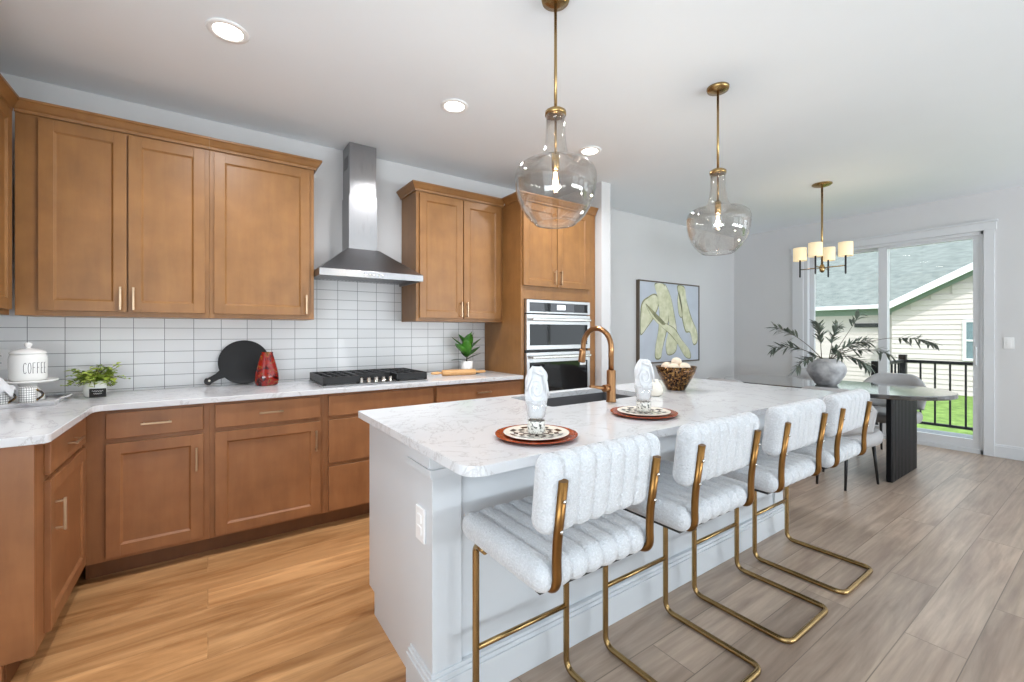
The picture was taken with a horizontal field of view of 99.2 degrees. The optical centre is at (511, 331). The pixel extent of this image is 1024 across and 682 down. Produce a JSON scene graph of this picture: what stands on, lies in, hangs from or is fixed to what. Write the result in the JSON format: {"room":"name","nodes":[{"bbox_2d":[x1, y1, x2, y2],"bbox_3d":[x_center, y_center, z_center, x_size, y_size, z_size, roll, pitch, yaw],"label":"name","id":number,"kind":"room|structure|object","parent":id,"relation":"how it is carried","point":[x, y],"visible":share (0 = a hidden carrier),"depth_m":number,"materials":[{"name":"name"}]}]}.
{"room":"kitchen","nodes":[
{"label":"kitchen","id":0,"kind":"room"},
{"bbox_2d":[0,72,515,393],"bbox_3d":[-1.274,-0.057,3.626,4.340,2.803,0.100,0,0,-35],"label":"wall","id":1,"kind":"structure","parent":0,"point":[391,177],"depth_m":3.39,"materials":[{"name":"paint"}]},
{"bbox_2d":[13,97,208,318],"bbox_3d":[-2.310,-0.646,2.601,0.827,1.118,0.372,0,0,-35],"label":"upper cabinet","id":2,"kind":"object","parent":1,"relation":"attached to","point":[112,213],"visible":0.99,"depth_m":2.45,"materials":[{"name":"brown wood"}]},
{"bbox_2d":[0,279,484,393],"bbox_3d":[-1.647,-0.037,3.300,3.356,0.816,0.008,0,0,-35],"label":"tiled wall","id":3,"kind":"structure","parent":1,"relation":"attached to","point":[355,325],"depth_m":3.16,"materials":[{"name":"white tile"}]},
{"bbox_2d":[0,349,8,369],"bbox_3d":[-2.866,0.155,2.439,0.072,0.116,0.011,0,0,-35],"label":"wall outlet","id":4,"kind":"object","parent":3,"relation":"attached to","point":[4,354],"visible":0.85,"depth_m":2.45,"materials":[{"name":"white plastic"}]},
{"bbox_2d":[0,353,3,365],"bbox_3d":[-2.864,0.155,2.437,0.032,0.070,0.004,0,0,-35],"label":"socket","id":5,"kind":"object","parent":4,"relation":"attached to","point":[1,354],"depth_m":2.44,"materials":[{"name":"white plastic"}]},
{"bbox_2d":[209,137,321,320],"bbox_3d":[-1.703,-0.646,3.025,0.652,1.118,0.372,0,0,-35],"label":"upper cabinet","id":6,"kind":"object","parent":1,"relation":"attached to","point":[261,200],"visible":1,"depth_m":2.87,"materials":[{"name":"brown wood"}]},
{"bbox_2d":[314,142,422,286],"bbox_3d":[-1.131,-0.923,3.360,0.751,1.066,0.484,0,0,-35],"label":"range hood","id":7,"kind":"object","parent":1,"relation":"attached to","point":[359,259],"visible":0.91,"depth_m":3.36,"materials":[{"name":"silver metal"}]},
{"bbox_2d":[396,180,503,322],"bbox_3d":[-0.523,-0.646,3.848,0.886,1.118,0.372,0,0,-35],"label":"upper cabinet","id":8,"kind":"object","parent":1,"relation":"attached to","point":[452,237],"visible":0.99,"depth_m":3.70,"materials":[{"name":"brown wood"}]},
{"bbox_2d":[0,0,1023,237],"bbox_3d":[2.486,-1.518,1.309,8.056,0.120,8.203,0,0,-35],"label":"ceiling","id":9,"kind":"structure","parent":0,"point":[895,104],"depth_m":2.57,"materials":[{"name":"paint"}]},
{"bbox_2d":[205,18,249,43],"bbox_3d":[-1.373,-1.452,2.108,0.180,0.009,0.180,0,0,-35],"label":"recessed light","id":10,"kind":"object","parent":9,"relation":"in","point":[226,30],"visible":1,"depth_m":2.10,"materials":[{"name":"white plastic"}]},
{"bbox_2d":[440,98,467,112],"bbox_3d":[-0.371,-1.452,2.808,0.180,0.009,0.180,0,0,-35],"label":"recessed light","id":11,"kind":"object","parent":9,"relation":"in","point":[452,105],"visible":1,"depth_m":2.80,"materials":[{"name":"white plastic"}]},
{"bbox_2d":[515,0,596,228],"bbox_3d":[0.190,-0.964,1.900,0.354,0.988,0.354,0,0,-35],"label":"pendant light","id":12,"kind":"object","parent":9,"relation":"hanging from","point":[555,113],"visible":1,"depth_m":1.89,"materials":[{"name":"clear glass"}]},
{"bbox_2d":[552,116,558,170],"bbox_3d":[0.190,-0.822,1.900,0.034,0.234,0.034,0,0,-35],"label":"socket","id":13,"kind":"object","parent":12,"relation":"attached to","point":[555,157],"depth_m":1.89,"materials":[{"name":"gold metal"}]},
{"bbox_2d":[579,146,600,155],"bbox_3d":[0.626,-1.452,3.503,0.180,0.009,0.180,0,0,-35],"label":"recessed light","id":14,"kind":"object","parent":9,"relation":"in","point":[589,150],"visible":1,"depth_m":3.49,"materials":[{"name":"white plastic"}]},
{"bbox_2d":[686,82,751,255],"bbox_3d":[1.228,-0.964,2.600,0.354,0.988,0.354,0,0,-35],"label":"pendant light","id":15,"kind":"object","parent":9,"relation":"hanging from","point":[719,88],"visible":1,"depth_m":2.59,"materials":[{"name":"clear glass"}]},
{"bbox_2d":[715,174,720,213],"bbox_3d":[1.228,-0.822,2.600,0.034,0.234,0.034,0,0,-35],"label":"socket","id":16,"kind":"object","parent":15,"relation":"attached to","point":[717,206],"depth_m":2.60,"materials":[{"name":"gold metal"}]},
{"bbox_2d":[793,181,852,277],"bbox_3d":[3.054,-1.005,4.295,0.385,0.904,0.385,0,0,6],"label":"chandelier","id":17,"kind":"object","parent":9,"relation":"hanging from","point":[815,249],"visible":1,"depth_m":4.28,"materials":[{"name":"white fabric"}]},
{"bbox_2d":[11,439,1023,681],"bbox_3d":[2.451,1.315,1.315,7.806,0.060,7.953,0,0,-35],"label":"floor","id":18,"kind":"structure","parent":0,"point":[942,600],"depth_m":2.03,"materials":[{"name":"brown wood"}]},
{"bbox_2d":[0,418,85,681],"bbox_3d":[-2.183,0.844,1.734,0.664,0.882,0.737,0,0,-35],"label":"base cabinet","id":19,"kind":"object","parent":18,"relation":"on","point":[60,462],"depth_m":1.63,"materials":[{"name":"brown wood"}]},
{"bbox_2d":[0,370,522,447],"bbox_3d":[-1.242,0.387,2.727,3.346,0.032,1.394,0,0,-35],"label":"countertop","id":20,"kind":"structure","parent":19,"relation":"on","point":[24,426],"depth_m":2.43,"materials":[{"name":"white stone"}]},
{"bbox_2d":[0,393,72,408],"bbox_3d":[-2.609,0.354,2.220,0.522,0.033,0.380,0,0,-38],"label":"serving tray","id":21,"kind":"object","parent":20,"relation":"on","point":[51,399],"visible":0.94,"depth_m":2.21,"materials":[{"name":"white"}]},
{"bbox_2d":[0,392,16,404],"bbox_3d":[-2.502,0.322,2.136,0.086,0.084,0.066,0,0,3],"label":"coffee mug","id":22,"kind":"object","parent":21,"relation":"on","point":[4,397],"visible":0.75,"depth_m":2.13,"materials":[{"name":"white ceramic"}]},
{"bbox_2d":[0,377,17,396],"bbox_3d":[-2.518,0.276,2.132,0.122,0.110,0.108,0,0,-35],"label":"tea towel","id":23,"kind":"object","parent":22,"relation":"on","point":[4,387],"visible":0.98,"depth_m":2.14,"materials":[{"name":"white fabric"}]},
{"bbox_2d":[18,386,43,402],"bbox_3d":[-2.458,0.322,2.222,0.086,0.084,0.066,0,0,3],"label":"coffee mug","id":24,"kind":"object","parent":21,"relation":"on","point":[29,394],"visible":0.88,"depth_m":2.21,"materials":[{"name":"white ceramic"}]},
{"bbox_2d":[4,378,58,401],"bbox_3d":[-2.578,0.309,2.323,0.228,0.110,0.228,0,0,-35],"label":"cake stand","id":25,"kind":"object","parent":21,"relation":"on","point":[24,383],"visible":0.48,"depth_m":2.29,"materials":[{"name":"white ceramic"}]},
{"bbox_2d":[8,342,47,381],"bbox_3d":[-2.577,0.156,2.322,0.144,0.203,0.146,0,0,-35],"label":"coffee canister","id":26,"kind":"object","parent":25,"relation":"on","point":[28,363],"visible":0.99,"depth_m":2.28,"materials":[{"name":"white ceramic"}]},
{"bbox_2d":[60,362,130,397],"bbox_3d":[-2.390,0.273,2.494,0.312,0.195,0.262,0,0,9],"label":"potted plant","id":27,"kind":"object","parent":20,"relation":"on","point":[95,383],"visible":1,"depth_m":2.46,"materials":[{"name":"green plant"}]},
{"bbox_2d":[204,340,266,384],"bbox_3d":[-1.925,0.212,3.062,0.389,0.306,0.092,0,0,-35],"label":"serving board","id":28,"kind":"object","parent":20,"relation":"on","point":[238,361],"visible":0.83,"depth_m":3.06,"materials":[{"name":"black wood"}]},
{"bbox_2d":[255,352,278,385],"bbox_3d":[-1.698,0.255,3.022,0.148,0.232,0.092,0,0,-35],"label":"glass vase","id":29,"kind":"object","parent":20,"relation":"on","point":[266,374],"visible":1,"depth_m":2.99,"materials":[{"name":"red glass"}]},
{"bbox_2d":[309,368,427,387],"bbox_3d":[-1.085,0.337,3.303,0.750,0.068,0.490,0,0,-35],"label":"gas cooktop","id":30,"kind":"object","parent":20,"relation":"in","point":[325,379],"visible":1,"depth_m":3.20,"materials":[{"name":"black metal"}]},
{"bbox_2d":[309,379,427,387],"bbox_3d":[-1.085,0.365,3.303,0.750,0.012,0.490,0,0,-35],"label":"steel tray","id":31,"kind":"object","parent":30,"relation":"on","point":[364,381],"depth_m":3.08,"materials":[{"name":"grey metal"}]},
{"bbox_2d":[431,369,485,375],"bbox_3d":[-0.455,0.345,3.737,0.490,0.050,0.050,0,0,-25],"label":"rolling pin","id":32,"kind":"object","parent":20,"relation":"on","point":[457,371],"visible":1,"depth_m":3.72,"materials":[{"name":"brown wood"}]},
{"bbox_3d":[-0.401,0.366,3.957,0.236,0.009,0.236,0,0,-35],"label":"trivet","id":33,"kind":"object","parent":20,"relation":"on","visible":0},
{"bbox_2d":[453,332,480,368],"bbox_3d":[-0.422,0.178,3.958,0.161,0.366,0.321,0,0,35],"label":"leaf plant","id":34,"kind":"object","parent":33,"relation":"on","point":[466,346],"visible":0.95,"depth_m":3.92,"materials":[{"name":"green plant"}]},
{"bbox_2d":[82,403,208,579],"bbox_3d":[-2.107,0.844,2.572,0.527,0.882,0.652,0,0,-35],"label":"base cabinet","id":35,"kind":"object","parent":18,"relation":"on","point":[147,469],"visible":0.94,"depth_m":2.34,"materials":[{"name":"brown wood"}]},
{"bbox_2d":[209,394,322,550],"bbox_3d":[-1.639,0.844,2.898,0.613,0.882,0.652,0,0,-35],"label":"base cabinet","id":36,"kind":"object","parent":18,"relation":"on","point":[266,455],"visible":0.93,"depth_m":2.65,"materials":[{"name":"brown wood"}]},
{"bbox_2d":[321,386,433,523],"bbox_3d":[-1.077,0.844,3.311,0.782,0.882,0.618,0,0,-35],"label":"base cabinet","id":37,"kind":"object","parent":18,"relation":"on","point":[346,437],"visible":0.38,"depth_m":2.94,"materials":[{"name":"brown wood"}]},
{"bbox_2d":[434,379,520,402],"bbox_3d":[-0.413,0.844,3.753,0.813,0.882,0.652,0,0,-35],"label":"base cabinet","id":38,"kind":"object","parent":18,"relation":"on","point":[467,391],"visible":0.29,"depth_m":3.48,"materials":[{"name":"brown wood"}]},
{"bbox_2d":[485,190,597,393],"bbox_3d":[0.271,0.040,4.231,0.946,2.490,0.652,0,0,-35],"label":"tall cabinet","id":39,"kind":"object","parent":18,"relation":"on","point":[558,264],"visible":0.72,"depth_m":3.94,"materials":[{"name":"brown wood"}]},
{"bbox_2d":[524,299,590,393],"bbox_3d":[0.286,0.143,4.193,0.759,0.853,0.635,0,0,-35],"label":"wall oven","id":40,"kind":"object","parent":39,"relation":"in","point":[554,331],"visible":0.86,"depth_m":3.95,"materials":[{"name":"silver metal"}]},
{"bbox_2d":[462,432,660,681],"bbox_3d":[0.156,0.798,1.379,0.475,0.974,0.482,0,0,-35],"label":"bar stool","id":41,"kind":"object","parent":18,"relation":"on","point":[573,525],"visible":1,"depth_m":1.24,"materials":[{"name":"white fabric"}]},
{"bbox_2d":[370,414,784,681],"bbox_3d":[0.560,0.843,2.449,2.542,0.884,0.744,0,0,-35],"label":"kitchen island","id":42,"kind":"object","parent":18,"relation":"on","point":[421,552],"visible":0.48,"depth_m":1.66,"materials":[{"name":"paint"}]},
{"bbox_2d":[417,513,420,535],"bbox_3d":[-0.322,0.666,1.512,0.004,0.070,0.032,0,0,-35],"label":"socket","id":43,"kind":"object","parent":42,"relation":"attached to","point":[418,514],"depth_m":1.51,"materials":[{"name":"white plastic"}]},
{"bbox_2d":[416,504,425,544],"bbox_3d":[-0.318,0.666,1.515,0.008,0.118,0.072,0,0,-35],"label":"outlet","id":44,"kind":"object","parent":42,"relation":"attached to","point":[420,508],"depth_m":1.50,"materials":[{"name":"white plastic"}]},
{"bbox_2d":[358,378,838,476],"bbox_3d":[0.655,0.386,2.367,2.627,0.030,1.062,0,0,-35],"label":"island countertop","id":45,"kind":"structure","parent":42,"relation":"on","point":[460,436],"depth_m":1.89,"materials":[{"name":"white stone"}]},
{"bbox_2d":[495,424,577,444],"bbox_3d":[0.086,0.363,1.541,0.292,0.014,0.292,0,0,-35],"label":"charger plate","id":46,"kind":"object","parent":45,"relation":"on","point":[573,434],"visible":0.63,"depth_m":1.47,"materials":[{"name":"ceramic"}]},
{"bbox_2d":[503,425,568,439],"bbox_3d":[0.086,0.357,1.541,0.233,0.012,0.233,0,0,-35],"label":"dinner plate","id":47,"kind":"object","parent":46,"relation":"on","point":[520,431],"visible":0.88,"depth_m":1.53,"materials":[{"name":"beige ceramic"}]},
{"bbox_2d":[526,401,546,433],"bbox_3d":[0.086,0.298,1.541,0.080,0.119,0.080,0,0,-35],"label":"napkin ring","id":48,"kind":"object","parent":47,"relation":"on","point":[534,425],"visible":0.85,"depth_m":1.52,"materials":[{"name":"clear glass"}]},
{"bbox_2d":[525,366,549,417],"bbox_3d":[0.087,0.210,1.537,0.088,0.180,0.061,0,0,-3],"label":"napkin","id":49,"kind":"object","parent":48,"relation":"in","point":[536,383],"visible":1,"depth_m":1.52,"materials":[{"name":"white fabric"}]},
{"bbox_2d":[546,392,632,406],"bbox_3d":[0.408,0.516,2.534,0.794,0.228,0.404,0,0,-35],"label":"sink","id":50,"kind":"object","parent":45,"relation":"in","point":[576,399],"visible":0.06,"depth_m":2.77,"materials":[{"name":"grey metal"}]},
{"bbox_2d":[578,326,615,402],"bbox_3d":[0.414,0.168,2.369,0.178,0.405,0.270,0,0,-35],"label":"kitchen faucet","id":51,"kind":"object","parent":45,"relation":"on","point":[610,388],"visible":1,"depth_m":2.31,"materials":[{"name":"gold metal"}]},
{"bbox_2d":[610,406,677,418],"bbox_3d":[0.591,0.363,1.958,0.292,0.014,0.292,0,0,-35],"label":"charger plate","id":52,"kind":"object","parent":45,"relation":"on","point":[673,413],"visible":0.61,"depth_m":1.89,"materials":[{"name":"ceramic"}]},
{"bbox_2d":[617,406,670,415],"bbox_3d":[0.591,0.357,1.958,0.233,0.012,0.233,0,0,-35],"label":"dinner plate","id":53,"kind":"object","parent":52,"relation":"on","point":[655,411],"visible":0.85,"depth_m":1.95,"materials":[{"name":"beige ceramic"}]},
{"bbox_2d":[636,388,652,411],"bbox_3d":[0.591,0.298,1.958,0.080,0.119,0.080,0,0,-35],"label":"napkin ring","id":54,"kind":"object","parent":53,"relation":"on","point":[641,405],"visible":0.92,"depth_m":1.93,"materials":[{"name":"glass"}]},
{"bbox_2d":[634,359,654,399],"bbox_3d":[0.592,0.210,1.954,0.088,0.180,0.061,0,0,-3],"label":"napkin","id":55,"kind":"object","parent":54,"relation":"in","point":[643,371],"visible":1,"depth_m":1.94,"materials":[{"name":"white fabric"}]},
{"bbox_2d":[650,379,662,395],"bbox_3d":[0.832,0.323,2.531,0.088,0.096,0.088,0,0,-35],"label":"vase","id":56,"kind":"object","parent":45,"relation":"on","point":[657,387],"visible":0.77,"depth_m":2.50,"materials":[{"name":"ceramic"}]},
{"bbox_2d":[655,365,696,390],"bbox_3d":[1.051,0.294,2.793,0.252,0.152,0.252,0,0,-35],"label":"decorative bowl","id":57,"kind":"object","parent":45,"relation":"on","point":[674,379],"visible":0.95,"depth_m":2.71,"materials":[{"name":"brown metal"}]},
{"bbox_2d":[661,362,670,366],"bbox_3d":[1.003,0.229,2.824,0.074,0.071,0.073,0,0,-35],"label":"decorative ball","id":58,"kind":"object","parent":57,"relation":"in","point":[665,364],"visible":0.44,"depth_m":2.80,"materials":[{"name":"beige"}]},
{"bbox_2d":[668,363,679,367],"bbox_3d":[1.015,0.231,2.737,0.076,0.073,0.075,0,0,-35],"label":"decorative ball","id":59,"kind":"object","parent":57,"relation":"in","point":[674,365],"visible":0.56,"depth_m":2.71,"materials":[{"name":"beige"}]},
{"bbox_2d":[671,357,681,364],"bbox_3d":[1.055,0.193,2.796,0.064,0.061,0.063,0,0,-35],"label":"decorative ball","id":60,"kind":"object","parent":57,"relation":"in","point":[676,360],"visible":0.63,"depth_m":2.77,"materials":[{"name":"beige"}]},
{"bbox_2d":[679,363,690,367],"bbox_3d":[1.091,0.229,2.753,0.074,0.071,0.073,0,0,-35],"label":"decorative ball","id":61,"kind":"object","parent":57,"relation":"in","point":[682,365],"visible":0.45,"depth_m":2.73,"materials":[{"name":"beige"}]},
{"bbox_2d":[603,412,761,681],"bbox_3d":[0.654,0.798,1.727,0.475,0.974,0.482,0,0,-35],"label":"bar stool","id":62,"kind":"object","parent":18,"relation":"on","point":[692,491],"visible":0.77,"depth_m":1.59,"materials":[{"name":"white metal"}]},
{"bbox_2d":[707,377,743,382],"bbox_3d":[2.268,0.868,4.387,0.600,0.836,0.584,0,0,-35],"label":"dining chair","id":63,"kind":"object","parent":18,"relation":"on","point":[709,378],"visible":0.02,"depth_m":4.19,"materials":[{"name":"grey fabric"}]},
{"bbox_2d":[692,398,828,643],"bbox_3d":[1.165,0.798,2.083,0.475,0.974,0.482,0,0,-35],"label":"bar stool","id":64,"kind":"object","parent":18,"relation":"on","point":[788,427],"visible":0.77,"depth_m":1.92,"materials":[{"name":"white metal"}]},
{"bbox_2d":[788,368,810,377],"bbox_3d":[3.514,0.868,5.231,0.600,0.836,0.584,0,0,-35],"label":"dining chair","id":65,"kind":"object","parent":18,"relation":"on","point":[804,373],"visible":0.03,"depth_m":5.46,"materials":[{"name":"grey fabric"}]},
{"bbox_2d":[752,389,872,594],"bbox_3d":[1.647,0.798,2.420,0.475,0.974,0.482,0,0,-35],"label":"bar stool","id":66,"kind":"object","parent":18,"relation":"on","point":[850,410],"visible":0.76,"depth_m":2.27,"materials":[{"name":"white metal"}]},
{"bbox_2d":[723,375,957,482],"bbox_3d":[3.169,0.905,4.442,1.040,0.760,1.940,0,0,-35],"label":"dining table","id":67,"kind":"object","parent":18,"relation":"on","point":[901,400],"visible":0.69,"depth_m":3.92,"materials":[{"name":"grey wood"}]},
{"bbox_2d":[807,358,846,385],"bbox_3d":[3.125,0.394,4.323,0.324,0.262,0.324,0,0,-35],"label":"stone vase","id":68,"kind":"object","parent":67,"relation":"on","point":[825,371],"visible":0.94,"depth_m":4.22,"materials":[{"name":"grey stone"}]},
{"bbox_2d":[767,340,816,356],"bbox_3d":[2.846,0.274,4.360,0.557,0.384,0.133,0,0,11],"label":"branch","id":69,"kind":"object","parent":68,"relation":"in","point":[773,351],"visible":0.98,"depth_m":4.37,"materials":[{"name":"green plant"}]},
{"bbox_2d":[767,322,821,358],"bbox_3d":[2.814,0.178,4.305,0.574,0.573,0.143,0,0,3],"label":"branch","id":70,"kind":"object","parent":68,"relation":"in","point":[787,329],"visible":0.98,"depth_m":4.32,"materials":[{"name":"green plant"}]},
{"bbox_2d":[790,352,822,376],"bbox_3d":[2.895,0.327,4.253,0.452,0.276,0.142,0,0,-21],"label":"branch","id":71,"kind":"object","parent":68,"relation":"in","point":[798,368],"visible":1,"depth_m":4.22,"materials":[{"name":"green plant"}]},
{"bbox_2d":[809,319,827,357],"bbox_3d":[3.041,0.169,4.321,0.166,0.594,0.152,0,0,21],"label":"branch","id":72,"kind":"object","parent":68,"relation":"in","point":[818,326],"visible":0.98,"depth_m":4.31,"materials":[{"name":"green plant"}]},
{"bbox_2d":[826,319,844,358],"bbox_3d":[3.252,0.167,4.386,0.295,0.598,0.139,0,0,-35],"label":"branch","id":73,"kind":"object","parent":68,"relation":"in","point":[835,327],"visible":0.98,"depth_m":4.38,"materials":[{"name":"green plant"}]},
{"bbox_2d":[830,344,848,361],"bbox_3d":[3.091,0.289,4.192,0.148,0.354,0.280,0,0,-6],"label":"branch","id":74,"kind":"object","parent":68,"relation":"in","point":[834,351],"visible":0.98,"depth_m":4.13,"materials":[{"name":"green plant"}]},
{"bbox_2d":[831,309,869,357],"bbox_3d":[3.350,0.112,4.385,0.460,0.708,0.144,0,0,4],"label":"branch","id":75,"kind":"object","parent":68,"relation":"in","point":[857,314],"visible":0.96,"depth_m":4.37,"materials":[{"name":"green plant"}]},
{"bbox_2d":[832,354,875,375],"bbox_3d":[3.295,0.336,4.236,0.152,0.259,0.379,0,0,-43],"label":"branch","id":76,"kind":"object","parent":68,"relation":"in","point":[861,364],"visible":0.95,"depth_m":4.18,"materials":[{"name":"green plant"}]},
{"bbox_2d":[833,334,874,357],"bbox_3d":[3.329,0.243,4.276,0.426,0.444,0.146,0,0,15],"label":"branch","id":77,"kind":"object","parent":68,"relation":"in","point":[862,341],"visible":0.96,"depth_m":4.25,"materials":[{"name":"green plant"}]},
{"bbox_2d":[831,345,899,364],"bbox_3d":[3.467,0.290,4.327,0.744,0.352,0.150,0,0,2],"label":"branch","id":78,"kind":"object","parent":68,"relation":"in","point":[859,350],"visible":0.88,"depth_m":4.32,"materials":[{"name":"green plant"}]},
{"bbox_2d":[835,334,942,356],"bbox_3d":[3.681,0.241,4.350,1.121,0.448,0.162,0,0,4],"label":"branch","id":79,"kind":"object","parent":68,"relation":"in","point":[928,344],"visible":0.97,"depth_m":4.32,"materials":[{"name":"green plant"}]},
{"bbox_2d":[802,386,882,490],"bbox_3d":[2.783,0.868,3.709,0.600,0.836,0.584,0,0,-35],"label":"dining chair","id":80,"kind":"object","parent":18,"relation":"on","point":[874,436],"visible":0.26,"depth_m":3.49,"materials":[{"name":"grey fabric"}]},
{"bbox_2d":[863,372,925,449],"bbox_3d":[3.960,0.868,4.592,0.600,0.836,0.584,0,0,-35],"label":"dining chair","id":81,"kind":"object","parent":18,"relation":"on","point":[886,378],"visible":0.29,"depth_m":4.70,"materials":[{"name":"grey fabric"}]},
{"bbox_2d":[557,181,609,385],"bbox_3d":[0.721,-0.086,4.538,0.124,2.743,0.688,0,0,-35],"label":"wall","id":82,"kind":"structure","parent":0,"point":[601,200],"depth_m":4.26,"materials":[{"name":"paint"}]},
{"bbox_2d":[610,209,733,384],"bbox_3d":[1.954,-0.057,5.821,3.466,2.803,0.193,0,0,-35],"label":"wall","id":83,"kind":"structure","parent":0,"point":[641,247],"depth_m":5.82,"materials":[{"name":"paint"}]},
{"bbox_2d":[636,279,699,363],"bbox_3d":[2.086,-0.125,5.766,1.300,1.050,0.047,0,0,-35],"label":"framed painting","id":84,"kind":"object","parent":83,"relation":"attached to","point":[667,314],"visible":0.96,"depth_m":5.70,"materials":[{"name":"multicoloured paint"}]},
{"bbox_2d":[734,186,1023,447],"bbox_3d":[5.728,-0.057,3.571,0.150,2.803,8.203,0,0,-35],"label":"wall","id":85,"kind":"structure","parent":0,"point":[763,263],"depth_m":5.21,"materials":[{"name":"paint"}]},
{"bbox_2d":[804,231,982,453],"bbox_3d":[4.502,0.113,5.287,0.157,2.345,1.690,0,0,-35],"label":"door","id":86,"kind":"structure","parent":85,"relation":"in","point":[975,445],"depth_m":4.94,"materials":[{"name":"paint"}]},
{"bbox_2d":[790,219,997,456],"bbox_3d":[4.428,0.061,5.269,0.040,2.447,1.945,0,0,-35],"label":"trim","id":87,"kind":"structure","parent":85,"relation":"attached to","point":[988,227],"depth_m":4.55,"materials":[{"name":"paint"}]},
{"bbox_2d":[994,444,1023,460],"bbox_3d":[6.449,1.219,2.393,0.016,0.132,5.146,0,0,-35],"label":"baseboard","id":88,"kind":"structure","parent":85,"relation":"attached to","point":[1002,451],"depth_m":4.41,"materials":[{"name":"paint"}]},
{"bbox_2d":[1004,337,1013,348],"bbox_3d":[5.037,0.112,4.420,0.011,0.116,0.072,0,0,-35],"label":"light switch","id":89,"kind":"object","parent":85,"relation":"attached to","point":[1008,341],"visible":1,"depth_m":4.42,"materials":[{"name":"white plastic"}]},
{"bbox_3d":[-0.785,-0.056,-0.972,0.120,2.803,8.203,0,0,-35],"label":"wall","id":90,"kind":"structure","parent":0,"visible":0},
{"bbox_2d":[0,73,18,314],"bbox_3d":[-2.392,-0.646,1.754,0.349,1.118,1.026,0,0,-35],"label":"upper cabinet","id":91,"kind":"object","parent":90,"relation":"attached to","point":[9,97],"visible":1,"depth_m":2.17,"materials":[{"name":"brown wood"}]},
{"label":"outside","id":92,"kind":"structure","parent":0,"visible":0},
{"bbox_2d":[917,428,976,453],"bbox_3d":[6.144,1.448,4.243,1.273,0.235,3.930,0,0,-35],"label":"deck","id":93,"kind":"object","parent":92,"point":[918,429],"depth_m":5.71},
{"bbox_2d":[871,354,972,430],"bbox_3d":[5.904,0.823,4.558,1.180,1.015,3.120,0,0,-35],"label":"deck railing","id":94,"kind":"object","parent":93,"relation":"on","point":[902,362],"visible":0.35,"depth_m":5.79,"materials":[{"name":"black metal"}]},
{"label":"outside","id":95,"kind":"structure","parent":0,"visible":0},
{"bbox_2d":[917,395,972,434],"bbox_3d":[16.351,1.895,17.503,33.150,0.300,38.000,0,0,-35],"label":"lawn","id":96,"kind":"structure","parent":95,"point":[957,405],"depth_m":9.22,"materials":[{"name":"green plant"}]},
{"bbox_2d":[816,239,972,395],"bbox_3d":[14.344,-1.685,14.884,7.440,6.860,26.000,0,0,-35],"label":"neighbor house","id":97,"kind":"structure","parent":96,"relation":"on","point":[931,285],"depth_m":13.96,"materials":[{"name":"beige wood"}]},
{"bbox_2d":[854,323,877,326],"bbox_3d":[11.843,-0.220,14.401,0.045,0.130,0.870,0,0,-35],"label":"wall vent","id":98,"kind":"object","parent":97,"relation":"attached to","point":[857,324],"depth_m":14.47,"materials":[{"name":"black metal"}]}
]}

